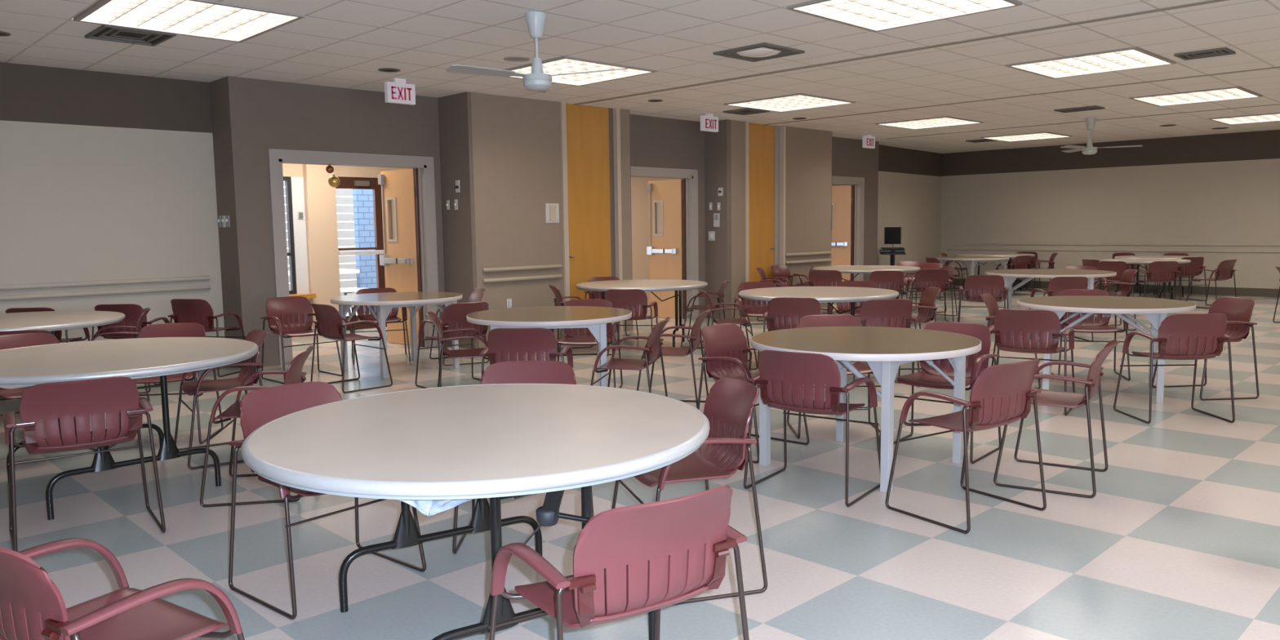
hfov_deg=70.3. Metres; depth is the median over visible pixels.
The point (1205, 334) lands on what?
armchair
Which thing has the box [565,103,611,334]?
door
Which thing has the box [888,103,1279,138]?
trim
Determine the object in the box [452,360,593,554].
armchair
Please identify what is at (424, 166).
trim
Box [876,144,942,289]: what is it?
wall
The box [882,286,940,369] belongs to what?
armchair
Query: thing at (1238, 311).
armchair
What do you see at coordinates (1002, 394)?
armchair
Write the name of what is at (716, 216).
picture
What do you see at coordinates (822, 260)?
rail
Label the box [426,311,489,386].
armchair
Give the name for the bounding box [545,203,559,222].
control box
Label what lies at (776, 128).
trim
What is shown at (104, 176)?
wall
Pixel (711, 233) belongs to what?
plate
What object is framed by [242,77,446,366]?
wall
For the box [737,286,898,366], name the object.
round table
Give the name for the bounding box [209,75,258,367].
wall
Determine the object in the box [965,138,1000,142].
ceiling vent
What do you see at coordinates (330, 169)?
ball
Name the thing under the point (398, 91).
exit sign
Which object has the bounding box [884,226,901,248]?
monitor
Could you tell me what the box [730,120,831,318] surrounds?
wall
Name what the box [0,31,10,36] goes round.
ceiling speaker
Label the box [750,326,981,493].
round table
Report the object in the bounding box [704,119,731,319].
wall
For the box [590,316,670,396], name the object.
armchair
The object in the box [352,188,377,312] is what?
brick pier
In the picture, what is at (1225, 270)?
armchair
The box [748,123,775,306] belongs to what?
door
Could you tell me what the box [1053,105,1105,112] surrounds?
ceiling vent
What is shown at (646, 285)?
round table
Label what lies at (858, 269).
round table
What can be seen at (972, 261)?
round table
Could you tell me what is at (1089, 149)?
ceiling fan
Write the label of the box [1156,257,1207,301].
armchair
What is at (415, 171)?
trim
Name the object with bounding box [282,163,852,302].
wall
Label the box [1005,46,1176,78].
ceiling light
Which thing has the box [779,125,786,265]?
trim
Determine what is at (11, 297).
rail
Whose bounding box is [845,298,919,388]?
armchair
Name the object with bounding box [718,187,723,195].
plate
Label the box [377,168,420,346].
door leaf
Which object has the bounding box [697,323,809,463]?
armchair
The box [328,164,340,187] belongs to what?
ball
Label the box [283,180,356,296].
fence
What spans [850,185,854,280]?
trim
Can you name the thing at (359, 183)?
door
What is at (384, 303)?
round table
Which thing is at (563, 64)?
ceiling light
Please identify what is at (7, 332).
armchair
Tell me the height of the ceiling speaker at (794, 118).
0.010 m
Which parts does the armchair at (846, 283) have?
arm, seat, backrest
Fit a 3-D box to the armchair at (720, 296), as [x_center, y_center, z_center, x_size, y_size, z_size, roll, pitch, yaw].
[0.786,-0.084,10.699,0.543,0.769,0.591,0,6,11]
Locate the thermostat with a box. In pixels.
[297,211,303,218]
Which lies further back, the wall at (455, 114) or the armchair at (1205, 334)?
the wall at (455, 114)
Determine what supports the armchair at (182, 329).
on the floor
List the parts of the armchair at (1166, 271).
frame, arm, seat, backrest, frame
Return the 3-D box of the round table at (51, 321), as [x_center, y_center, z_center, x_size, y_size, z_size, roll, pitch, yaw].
[-4.948,0.365,7.198,1.560,0.741,1.560,4,8,40]
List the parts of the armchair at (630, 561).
frame, arm, seat, backrest, frame, arm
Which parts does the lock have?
rod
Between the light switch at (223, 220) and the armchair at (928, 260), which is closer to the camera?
the light switch at (223, 220)
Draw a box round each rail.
[0,275,210,290]
[0,284,211,300]
[483,264,562,271]
[484,274,562,282]
[785,251,831,256]
[785,258,831,264]
[946,241,1279,245]
[946,247,1279,252]
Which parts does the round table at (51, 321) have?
post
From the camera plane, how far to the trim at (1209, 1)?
7.95 m
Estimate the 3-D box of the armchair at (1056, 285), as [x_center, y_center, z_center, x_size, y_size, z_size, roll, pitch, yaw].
[4.962,-0.142,10.720,0.591,0.769,0.543,-1,6,1]
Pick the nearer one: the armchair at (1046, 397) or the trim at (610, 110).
the armchair at (1046, 397)
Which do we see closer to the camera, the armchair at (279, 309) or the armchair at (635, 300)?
the armchair at (279, 309)
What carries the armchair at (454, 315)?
on the floor
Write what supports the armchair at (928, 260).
on the floor
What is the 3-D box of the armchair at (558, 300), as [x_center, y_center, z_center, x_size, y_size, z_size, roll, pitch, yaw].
[-0.751,-0.020,10.277,0.543,0.769,0.591,-2,6,-14]
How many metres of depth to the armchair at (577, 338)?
7.97 m
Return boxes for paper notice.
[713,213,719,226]
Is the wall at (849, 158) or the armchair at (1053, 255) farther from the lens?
the armchair at (1053, 255)
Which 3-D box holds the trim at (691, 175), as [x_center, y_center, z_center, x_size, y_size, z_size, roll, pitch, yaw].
[0.195,-1.067,13.139,1.740,2.240,0.180,-6,8,-44]
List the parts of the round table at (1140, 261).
post, leg frame, post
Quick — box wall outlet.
[506,298,511,308]
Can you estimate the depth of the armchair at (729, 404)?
3.60 m
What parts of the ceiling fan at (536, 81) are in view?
blade, rod, motor, blade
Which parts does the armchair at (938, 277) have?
arm, frame, seat, backrest, frame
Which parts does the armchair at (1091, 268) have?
backrest, arm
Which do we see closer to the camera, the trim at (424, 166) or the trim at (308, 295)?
the trim at (424, 166)
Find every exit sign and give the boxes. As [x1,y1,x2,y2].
[384,78,415,105]
[700,113,718,132]
[862,134,875,148]
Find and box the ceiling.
[0,0,1279,153]
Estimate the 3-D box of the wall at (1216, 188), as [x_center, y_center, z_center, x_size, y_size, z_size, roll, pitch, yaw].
[11.280,-1.890,16.226,0.152,2.952,13.100,-6,8,-44]
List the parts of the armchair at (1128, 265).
backrest, frame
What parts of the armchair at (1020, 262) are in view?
backrest, frame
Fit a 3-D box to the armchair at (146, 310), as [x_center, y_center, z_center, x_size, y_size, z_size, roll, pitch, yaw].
[-4.392,0.300,7.632,0.543,0.769,0.591,-4,7,-27]
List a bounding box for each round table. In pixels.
[0,311,124,397]
[0,337,258,519]
[240,383,710,639]
[330,291,462,378]
[466,306,631,386]
[576,279,707,346]
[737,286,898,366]
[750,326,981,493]
[812,265,920,303]
[937,256,1009,297]
[955,253,1035,289]
[985,268,1116,333]
[1017,295,1195,403]
[1100,257,1191,299]
[1114,255,1199,299]
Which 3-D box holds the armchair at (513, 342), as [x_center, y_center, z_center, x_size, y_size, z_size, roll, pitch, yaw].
[-0.753,0.407,6.109,0.591,0.769,0.543,0,6,4]
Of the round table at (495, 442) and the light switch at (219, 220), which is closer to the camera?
the round table at (495, 442)
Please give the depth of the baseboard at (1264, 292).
17.05 m
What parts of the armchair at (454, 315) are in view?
arm, frame, seat, backrest, frame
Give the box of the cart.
[879,247,906,294]
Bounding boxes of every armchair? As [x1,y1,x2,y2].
[0,329,53,335]
[0,332,96,451]
[0,537,244,639]
[2,376,165,551]
[5,307,89,342]
[90,307,151,401]
[92,303,169,384]
[106,322,223,448]
[167,298,245,377]
[173,329,267,469]
[200,345,314,506]
[227,381,426,619]
[261,296,342,383]
[310,303,392,393]
[351,288,410,364]
[415,301,488,388]
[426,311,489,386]
[429,287,488,365]
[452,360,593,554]
[480,328,573,381]
[488,485,749,639]
[548,284,597,355]
[549,299,622,388]
[583,276,638,339]
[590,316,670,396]
[604,288,660,361]
[611,377,767,605]
[636,308,711,408]
[680,280,729,348]
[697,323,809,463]
[700,288,758,369]
[733,281,777,328]
[743,350,880,506]
[756,267,789,320]
[762,297,828,332]
[770,265,809,287]
[786,314,880,439]
[793,266,833,310]
[804,270,848,316]
[826,280,877,324]
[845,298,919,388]
[869,270,907,299]
[879,321,1001,463]
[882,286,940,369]
[885,358,1046,533]
[896,261,922,288]
[897,262,946,312]
[906,269,953,321]
[909,266,957,319]
[925,257,963,300]
[940,253,968,291]
[957,275,1008,322]
[980,293,1042,388]
[988,308,1075,415]
[991,255,1033,295]
[993,339,1118,497]
[1007,251,1040,288]
[1025,253,1057,292]
[1029,276,1093,342]
[1051,288,1130,380]
[1064,266,1106,319]
[1082,258,1125,296]
[1093,268,1137,330]
[1095,261,1129,297]
[1106,253,1149,293]
[1113,313,1235,423]
[1129,261,1181,300]
[1151,297,1258,400]
[1153,253,1191,295]
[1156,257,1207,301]
[1186,259,1236,308]
[1272,266,1279,322]
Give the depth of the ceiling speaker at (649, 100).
11.22 m
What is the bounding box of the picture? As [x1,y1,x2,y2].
[714,214,718,220]
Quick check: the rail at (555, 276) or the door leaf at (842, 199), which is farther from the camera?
the door leaf at (842, 199)
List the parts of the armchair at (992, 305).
backrest, frame, frame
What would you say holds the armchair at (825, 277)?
on the floor
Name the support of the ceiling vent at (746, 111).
in the ceiling
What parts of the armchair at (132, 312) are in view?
seat, backrest, arm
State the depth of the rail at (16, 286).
8.80 m
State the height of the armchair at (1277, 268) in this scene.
0.769 m
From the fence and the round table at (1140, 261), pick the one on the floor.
the round table at (1140, 261)
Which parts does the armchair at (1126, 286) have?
arm, frame, seat, arm, backrest, frame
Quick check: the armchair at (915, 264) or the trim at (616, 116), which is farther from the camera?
the armchair at (915, 264)
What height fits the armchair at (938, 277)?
0.769 m
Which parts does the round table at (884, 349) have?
leg, leg, leg, leg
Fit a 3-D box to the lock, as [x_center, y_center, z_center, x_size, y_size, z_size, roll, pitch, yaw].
[-0.198,0.558,2.621,0.312,0.206,0.068,-1,6,-1]
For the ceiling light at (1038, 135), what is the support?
attached to the ceiling
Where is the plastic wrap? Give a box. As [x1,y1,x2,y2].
[397,498,473,516]
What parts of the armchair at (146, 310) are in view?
arm, arm, frame, backrest, frame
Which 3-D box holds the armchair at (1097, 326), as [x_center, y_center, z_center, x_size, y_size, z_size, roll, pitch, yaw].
[4.068,0.123,8.245,0.591,0.769,0.543,1,6,14]
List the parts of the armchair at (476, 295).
arm, frame, frame, backrest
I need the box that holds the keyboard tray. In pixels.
[879,248,904,252]
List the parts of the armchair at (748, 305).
arm, frame, backrest, seat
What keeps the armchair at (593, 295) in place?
on the floor
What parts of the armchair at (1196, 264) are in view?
frame, seat, backrest, frame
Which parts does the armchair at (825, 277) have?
backrest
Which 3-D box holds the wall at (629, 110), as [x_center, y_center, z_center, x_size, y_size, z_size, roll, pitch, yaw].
[-0.315,-1.341,12.387,0.110,2.952,0.460,-6,8,-44]
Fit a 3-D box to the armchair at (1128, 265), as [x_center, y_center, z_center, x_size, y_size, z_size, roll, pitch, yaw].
[9.446,-0.907,17.595,0.591,0.769,0.543,0,6,6]
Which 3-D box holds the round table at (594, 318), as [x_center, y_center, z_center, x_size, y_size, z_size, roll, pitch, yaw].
[-0.700,0.315,7.133,1.280,0.740,1.280,-1,6,-4]
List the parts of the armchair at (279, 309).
arm, frame, backrest, seat, frame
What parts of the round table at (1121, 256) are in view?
leg frame, post, leg frame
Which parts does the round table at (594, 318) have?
leg, leg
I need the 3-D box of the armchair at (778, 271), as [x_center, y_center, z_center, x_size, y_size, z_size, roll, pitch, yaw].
[2.353,-0.467,14.229,0.591,0.769,0.543,-6,8,-44]
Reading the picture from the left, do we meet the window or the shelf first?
the window
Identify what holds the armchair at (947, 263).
on the floor
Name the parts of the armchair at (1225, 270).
frame, arm, seat, frame, backrest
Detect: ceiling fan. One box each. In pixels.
[445,11,627,93]
[1060,117,1142,155]
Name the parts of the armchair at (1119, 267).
backrest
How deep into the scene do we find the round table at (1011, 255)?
18.52 m
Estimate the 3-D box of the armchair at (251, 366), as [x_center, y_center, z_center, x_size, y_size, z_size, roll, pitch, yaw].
[-2.629,0.470,5.745,0.543,0.769,0.591,-5,7,-34]
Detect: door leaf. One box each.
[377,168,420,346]
[646,179,683,318]
[831,185,852,286]
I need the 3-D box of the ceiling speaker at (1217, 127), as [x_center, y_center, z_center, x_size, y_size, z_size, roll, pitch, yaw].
[9.945,-3.284,15.573,0.240,0.010,0.240,-6,8,-44]
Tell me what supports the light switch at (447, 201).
attached to the wall at (455, 114)
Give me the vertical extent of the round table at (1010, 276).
0.740 m
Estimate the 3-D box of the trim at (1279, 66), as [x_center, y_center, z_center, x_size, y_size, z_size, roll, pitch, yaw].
[5.920,-2.669,10.029,0.060,0.016,11.500,-6,8,-44]
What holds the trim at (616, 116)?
attached to the wall at (517, 156)
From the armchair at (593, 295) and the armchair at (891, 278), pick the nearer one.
the armchair at (593, 295)
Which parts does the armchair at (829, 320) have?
frame, backrest, seat, frame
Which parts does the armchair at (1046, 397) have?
frame, frame, seat, arm, arm, backrest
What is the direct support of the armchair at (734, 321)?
on the floor
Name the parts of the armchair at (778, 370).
arm, frame, backrest, seat, arm, frame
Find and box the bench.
[288,268,364,315]
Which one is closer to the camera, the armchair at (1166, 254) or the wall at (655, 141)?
the wall at (655, 141)
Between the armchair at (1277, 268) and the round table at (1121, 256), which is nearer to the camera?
the armchair at (1277, 268)
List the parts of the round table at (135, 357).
post, leg frame, post, leg frame, post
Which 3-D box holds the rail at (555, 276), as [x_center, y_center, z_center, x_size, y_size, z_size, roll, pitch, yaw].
[-1.399,-0.504,11.002,1.184,0.046,0.059,-6,8,-44]
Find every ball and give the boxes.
[325,164,333,173]
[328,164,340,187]
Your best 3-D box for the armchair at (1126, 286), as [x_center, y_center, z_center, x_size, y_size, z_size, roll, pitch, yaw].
[6.170,-0.278,11.881,0.543,0.769,0.591,0,6,11]
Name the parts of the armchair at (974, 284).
arm, frame, seat, backrest, frame, arm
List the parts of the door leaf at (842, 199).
window trim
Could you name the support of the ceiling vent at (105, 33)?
in the ceiling
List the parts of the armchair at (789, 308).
arm, frame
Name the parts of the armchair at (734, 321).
backrest, arm, frame, seat, arm, frame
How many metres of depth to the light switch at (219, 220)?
9.49 m
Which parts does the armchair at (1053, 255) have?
frame, arm, backrest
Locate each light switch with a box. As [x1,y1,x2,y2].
[217,215,222,227]
[221,215,226,226]
[225,215,230,226]
[446,200,449,209]
[453,199,457,209]
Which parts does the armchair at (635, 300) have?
backrest, seat, arm, frame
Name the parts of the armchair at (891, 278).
backrest, frame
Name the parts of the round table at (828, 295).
post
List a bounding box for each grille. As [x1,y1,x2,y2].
[382,69,397,71]
[506,57,526,61]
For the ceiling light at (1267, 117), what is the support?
attached to the ceiling
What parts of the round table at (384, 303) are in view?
leg, leg, leg, leg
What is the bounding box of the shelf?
[880,247,906,254]
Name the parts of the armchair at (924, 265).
frame, backrest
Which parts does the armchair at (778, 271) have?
arm, backrest, seat, arm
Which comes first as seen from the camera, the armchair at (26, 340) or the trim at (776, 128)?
the armchair at (26, 340)
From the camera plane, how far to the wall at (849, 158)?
17.05 m
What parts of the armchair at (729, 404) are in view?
frame, seat, arm, frame, backrest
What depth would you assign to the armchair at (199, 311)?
8.86 m
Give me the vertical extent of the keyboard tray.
0.055 m
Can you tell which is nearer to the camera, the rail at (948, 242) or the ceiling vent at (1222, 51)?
the ceiling vent at (1222, 51)
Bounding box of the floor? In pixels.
[0,284,1279,639]
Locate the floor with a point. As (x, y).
(1179, 537)
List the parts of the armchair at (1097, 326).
arm, frame, backrest, seat, frame, arm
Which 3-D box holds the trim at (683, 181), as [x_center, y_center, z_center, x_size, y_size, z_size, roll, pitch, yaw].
[0.667,-1.058,13.682,0.039,2.100,0.060,-6,8,-44]
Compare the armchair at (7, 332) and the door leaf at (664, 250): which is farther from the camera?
the door leaf at (664, 250)
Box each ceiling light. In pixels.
[73,0,305,42]
[503,56,657,86]
[724,93,855,111]
[786,0,1022,31]
[875,115,983,128]
[980,132,1072,142]
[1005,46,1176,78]
[1128,86,1262,106]
[1208,112,1279,124]
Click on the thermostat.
(300, 215)
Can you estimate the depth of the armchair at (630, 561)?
2.20 m
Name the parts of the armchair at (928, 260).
backrest, frame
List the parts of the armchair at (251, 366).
arm, frame, seat, frame, arm, backrest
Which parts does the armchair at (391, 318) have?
arm, frame, backrest, seat, frame, arm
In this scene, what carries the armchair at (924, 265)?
on the floor
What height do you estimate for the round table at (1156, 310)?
0.740 m
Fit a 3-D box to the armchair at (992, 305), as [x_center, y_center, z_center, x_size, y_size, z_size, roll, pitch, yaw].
[3.260,0.165,7.947,0.543,0.769,0.591,3,7,30]
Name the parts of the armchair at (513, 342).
frame, arm, backrest, arm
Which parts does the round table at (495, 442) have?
post, leg frame, post, post, leg frame, post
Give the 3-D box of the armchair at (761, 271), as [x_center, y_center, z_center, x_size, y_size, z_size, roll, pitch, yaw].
[2.008,-0.393,13.553,0.543,0.769,0.591,1,6,16]
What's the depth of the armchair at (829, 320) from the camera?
6.36 m
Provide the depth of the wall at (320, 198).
12.37 m
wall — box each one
[0,62,224,343]
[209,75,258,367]
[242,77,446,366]
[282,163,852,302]
[302,164,340,328]
[437,91,479,348]
[471,92,632,348]
[629,110,632,279]
[630,114,705,315]
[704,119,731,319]
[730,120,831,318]
[831,136,878,283]
[831,191,831,233]
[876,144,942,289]
[876,166,878,263]
[940,129,1279,288]
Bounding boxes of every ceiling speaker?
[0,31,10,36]
[377,67,400,72]
[503,56,529,62]
[648,99,662,102]
[792,117,806,119]
[1160,124,1176,126]
[1212,127,1228,128]
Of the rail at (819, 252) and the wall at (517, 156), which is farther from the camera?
the rail at (819, 252)
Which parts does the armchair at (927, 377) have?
frame, seat, backrest, frame, arm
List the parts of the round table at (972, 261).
leg, leg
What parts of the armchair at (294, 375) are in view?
seat, arm, frame, frame, arm, backrest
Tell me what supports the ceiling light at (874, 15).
attached to the ceiling
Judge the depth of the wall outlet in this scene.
10.87 m
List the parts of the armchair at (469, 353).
backrest, frame, arm, frame, arm, seat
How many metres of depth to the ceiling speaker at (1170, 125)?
14.96 m
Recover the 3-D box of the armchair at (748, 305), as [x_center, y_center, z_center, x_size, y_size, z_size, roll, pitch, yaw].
[1.340,-0.024,10.040,0.591,0.769,0.543,-1,6,-4]
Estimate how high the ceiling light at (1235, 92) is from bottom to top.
0.117 m
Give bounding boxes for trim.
[267,148,439,364]
[288,293,315,298]
[413,168,424,346]
[560,102,569,335]
[573,0,1228,105]
[607,107,616,332]
[613,107,623,332]
[631,166,698,319]
[681,179,686,319]
[745,121,749,317]
[763,66,1279,124]
[773,125,779,265]
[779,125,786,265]
[831,176,864,280]
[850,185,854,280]
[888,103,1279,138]
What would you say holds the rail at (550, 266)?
attached to the wall at (517, 156)
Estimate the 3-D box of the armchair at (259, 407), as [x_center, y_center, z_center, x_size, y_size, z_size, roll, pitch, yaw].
[-1.274,0.668,3.636,0.543,0.769,0.591,4,8,39]
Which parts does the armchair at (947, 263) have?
backrest, frame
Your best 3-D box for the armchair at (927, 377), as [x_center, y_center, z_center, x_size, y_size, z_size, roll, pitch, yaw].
[1.876,0.420,5.632,0.591,0.769,0.543,4,8,40]
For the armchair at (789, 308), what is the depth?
8.04 m
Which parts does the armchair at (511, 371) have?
frame, backrest, frame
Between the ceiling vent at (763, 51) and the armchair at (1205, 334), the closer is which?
the armchair at (1205, 334)
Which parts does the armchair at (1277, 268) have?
frame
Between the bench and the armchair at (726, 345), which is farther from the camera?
the bench
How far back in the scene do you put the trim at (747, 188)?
13.76 m
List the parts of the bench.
seat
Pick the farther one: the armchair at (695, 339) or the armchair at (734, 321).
the armchair at (734, 321)
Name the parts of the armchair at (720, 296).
frame, arm, seat, frame, arm, backrest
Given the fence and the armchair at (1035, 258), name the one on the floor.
the armchair at (1035, 258)
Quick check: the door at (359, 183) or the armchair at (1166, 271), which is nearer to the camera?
the door at (359, 183)
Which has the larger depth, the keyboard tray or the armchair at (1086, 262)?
the keyboard tray
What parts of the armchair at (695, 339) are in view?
frame, arm, seat, frame, arm, backrest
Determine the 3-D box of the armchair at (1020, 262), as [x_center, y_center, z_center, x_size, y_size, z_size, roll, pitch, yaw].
[7.162,-0.856,17.389,0.591,0.769,0.543,-3,6,-24]
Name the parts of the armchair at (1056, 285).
arm, backrest, frame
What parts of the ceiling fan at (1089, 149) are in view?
blade, blade, motor, blade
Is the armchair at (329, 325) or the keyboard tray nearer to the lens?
the armchair at (329, 325)
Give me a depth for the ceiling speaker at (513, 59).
8.34 m
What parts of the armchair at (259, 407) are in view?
arm, frame, backrest, seat, frame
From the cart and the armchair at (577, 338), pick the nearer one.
the armchair at (577, 338)
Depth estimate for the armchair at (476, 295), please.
9.82 m
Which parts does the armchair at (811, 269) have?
arm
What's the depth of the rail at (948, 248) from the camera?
17.91 m
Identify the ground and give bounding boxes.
[288,279,357,315]
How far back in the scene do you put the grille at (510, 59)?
8.34 m
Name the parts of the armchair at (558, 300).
backrest, arm, frame, frame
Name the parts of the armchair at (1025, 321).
arm, frame, backrest, seat, frame, arm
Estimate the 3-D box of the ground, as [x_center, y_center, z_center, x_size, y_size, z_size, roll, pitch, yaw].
[-7.640,-0.524,20.702,26.000,0.130,11.800,-6,8,-44]
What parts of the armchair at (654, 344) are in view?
frame, arm, seat, frame, arm, backrest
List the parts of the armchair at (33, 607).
backrest, arm, seat, arm, frame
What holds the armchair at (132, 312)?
on the floor
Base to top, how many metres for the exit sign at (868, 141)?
0.222 m
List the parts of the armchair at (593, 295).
arm, backrest, frame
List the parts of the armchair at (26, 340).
seat, backrest, frame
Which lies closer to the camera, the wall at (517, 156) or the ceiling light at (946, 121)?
the wall at (517, 156)
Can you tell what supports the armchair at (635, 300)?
on the floor
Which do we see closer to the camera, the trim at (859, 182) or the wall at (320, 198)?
the wall at (320, 198)
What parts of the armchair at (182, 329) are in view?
seat, backrest, arm, frame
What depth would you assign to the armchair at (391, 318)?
9.92 m
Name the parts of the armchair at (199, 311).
backrest, seat, arm, frame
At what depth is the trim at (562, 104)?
11.37 m
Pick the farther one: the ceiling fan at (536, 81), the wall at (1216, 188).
the wall at (1216, 188)
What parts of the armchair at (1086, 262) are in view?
backrest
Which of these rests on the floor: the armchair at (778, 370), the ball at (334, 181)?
the armchair at (778, 370)
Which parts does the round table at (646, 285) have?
post, post, leg frame, post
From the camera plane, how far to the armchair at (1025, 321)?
6.67 m
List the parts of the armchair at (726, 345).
backrest, arm, frame, seat, frame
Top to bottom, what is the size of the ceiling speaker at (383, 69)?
0.010 m
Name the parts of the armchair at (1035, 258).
backrest, frame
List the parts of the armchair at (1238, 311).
frame, seat, frame, backrest, arm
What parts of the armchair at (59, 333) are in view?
backrest, seat, frame, arm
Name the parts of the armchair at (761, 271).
backrest, arm, arm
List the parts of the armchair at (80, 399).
arm, frame, seat, backrest, arm, frame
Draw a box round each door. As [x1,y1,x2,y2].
[335,176,386,330]
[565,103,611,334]
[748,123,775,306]
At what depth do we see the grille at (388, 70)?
8.85 m
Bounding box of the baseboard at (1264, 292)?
[951,278,1279,297]
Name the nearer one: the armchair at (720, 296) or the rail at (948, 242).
the armchair at (720, 296)
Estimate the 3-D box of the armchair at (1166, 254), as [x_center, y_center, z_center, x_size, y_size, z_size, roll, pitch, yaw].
[10.040,-0.863,17.085,0.591,0.769,0.543,3,7,35]
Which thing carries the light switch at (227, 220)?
attached to the wall at (227, 103)
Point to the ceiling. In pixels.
(337, 43)
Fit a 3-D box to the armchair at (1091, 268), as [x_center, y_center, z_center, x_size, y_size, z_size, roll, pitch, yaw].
[6.182,-0.362,12.704,0.591,0.769,0.543,1,6,18]
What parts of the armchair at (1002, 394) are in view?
frame, arm, seat, frame, backrest, arm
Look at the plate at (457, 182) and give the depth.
10.57 m
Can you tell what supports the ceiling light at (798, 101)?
attached to the ceiling
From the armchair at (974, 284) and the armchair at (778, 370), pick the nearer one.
the armchair at (778, 370)
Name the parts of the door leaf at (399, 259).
vertical rod, window trim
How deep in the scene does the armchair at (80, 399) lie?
4.05 m
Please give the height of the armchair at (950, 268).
0.769 m
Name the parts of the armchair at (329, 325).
backrest, arm, frame, seat, arm, frame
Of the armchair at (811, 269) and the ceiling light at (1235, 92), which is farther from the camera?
the armchair at (811, 269)
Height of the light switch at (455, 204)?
0.120 m
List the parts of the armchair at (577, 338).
frame, seat, backrest, arm, frame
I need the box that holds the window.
[283,176,296,294]
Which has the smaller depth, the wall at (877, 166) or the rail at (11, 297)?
the rail at (11, 297)
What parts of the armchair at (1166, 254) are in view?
frame, backrest, frame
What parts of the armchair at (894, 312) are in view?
backrest, frame, arm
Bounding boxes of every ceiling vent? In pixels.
[84,24,176,46]
[713,42,804,62]
[722,107,769,115]
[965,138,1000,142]
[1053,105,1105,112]
[1173,47,1235,60]
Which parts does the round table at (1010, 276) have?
leg, leg, leg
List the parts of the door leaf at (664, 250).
vertical rod, window trim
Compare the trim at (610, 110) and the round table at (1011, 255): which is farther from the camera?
the round table at (1011, 255)
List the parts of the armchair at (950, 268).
frame, backrest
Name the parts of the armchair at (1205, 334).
frame, arm, seat, backrest, frame, arm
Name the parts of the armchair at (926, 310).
frame, seat, arm, backrest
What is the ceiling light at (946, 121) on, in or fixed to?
attached to the ceiling
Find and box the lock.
[524,489,590,544]
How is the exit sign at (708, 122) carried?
hanging from the ceiling
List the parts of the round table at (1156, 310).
leg, leg, leg, leg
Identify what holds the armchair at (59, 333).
on the floor
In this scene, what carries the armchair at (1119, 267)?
on the floor
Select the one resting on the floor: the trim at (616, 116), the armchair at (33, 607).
the armchair at (33, 607)
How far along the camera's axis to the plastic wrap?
2.53 m
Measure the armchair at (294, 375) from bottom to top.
0.769 m
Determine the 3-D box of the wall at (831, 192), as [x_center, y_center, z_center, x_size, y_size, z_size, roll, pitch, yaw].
[2.985,-1.716,15.613,0.110,2.952,0.650,-6,8,-44]
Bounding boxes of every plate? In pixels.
[454,180,460,192]
[708,231,715,240]
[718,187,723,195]
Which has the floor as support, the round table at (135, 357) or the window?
the round table at (135, 357)
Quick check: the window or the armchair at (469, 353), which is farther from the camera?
the window

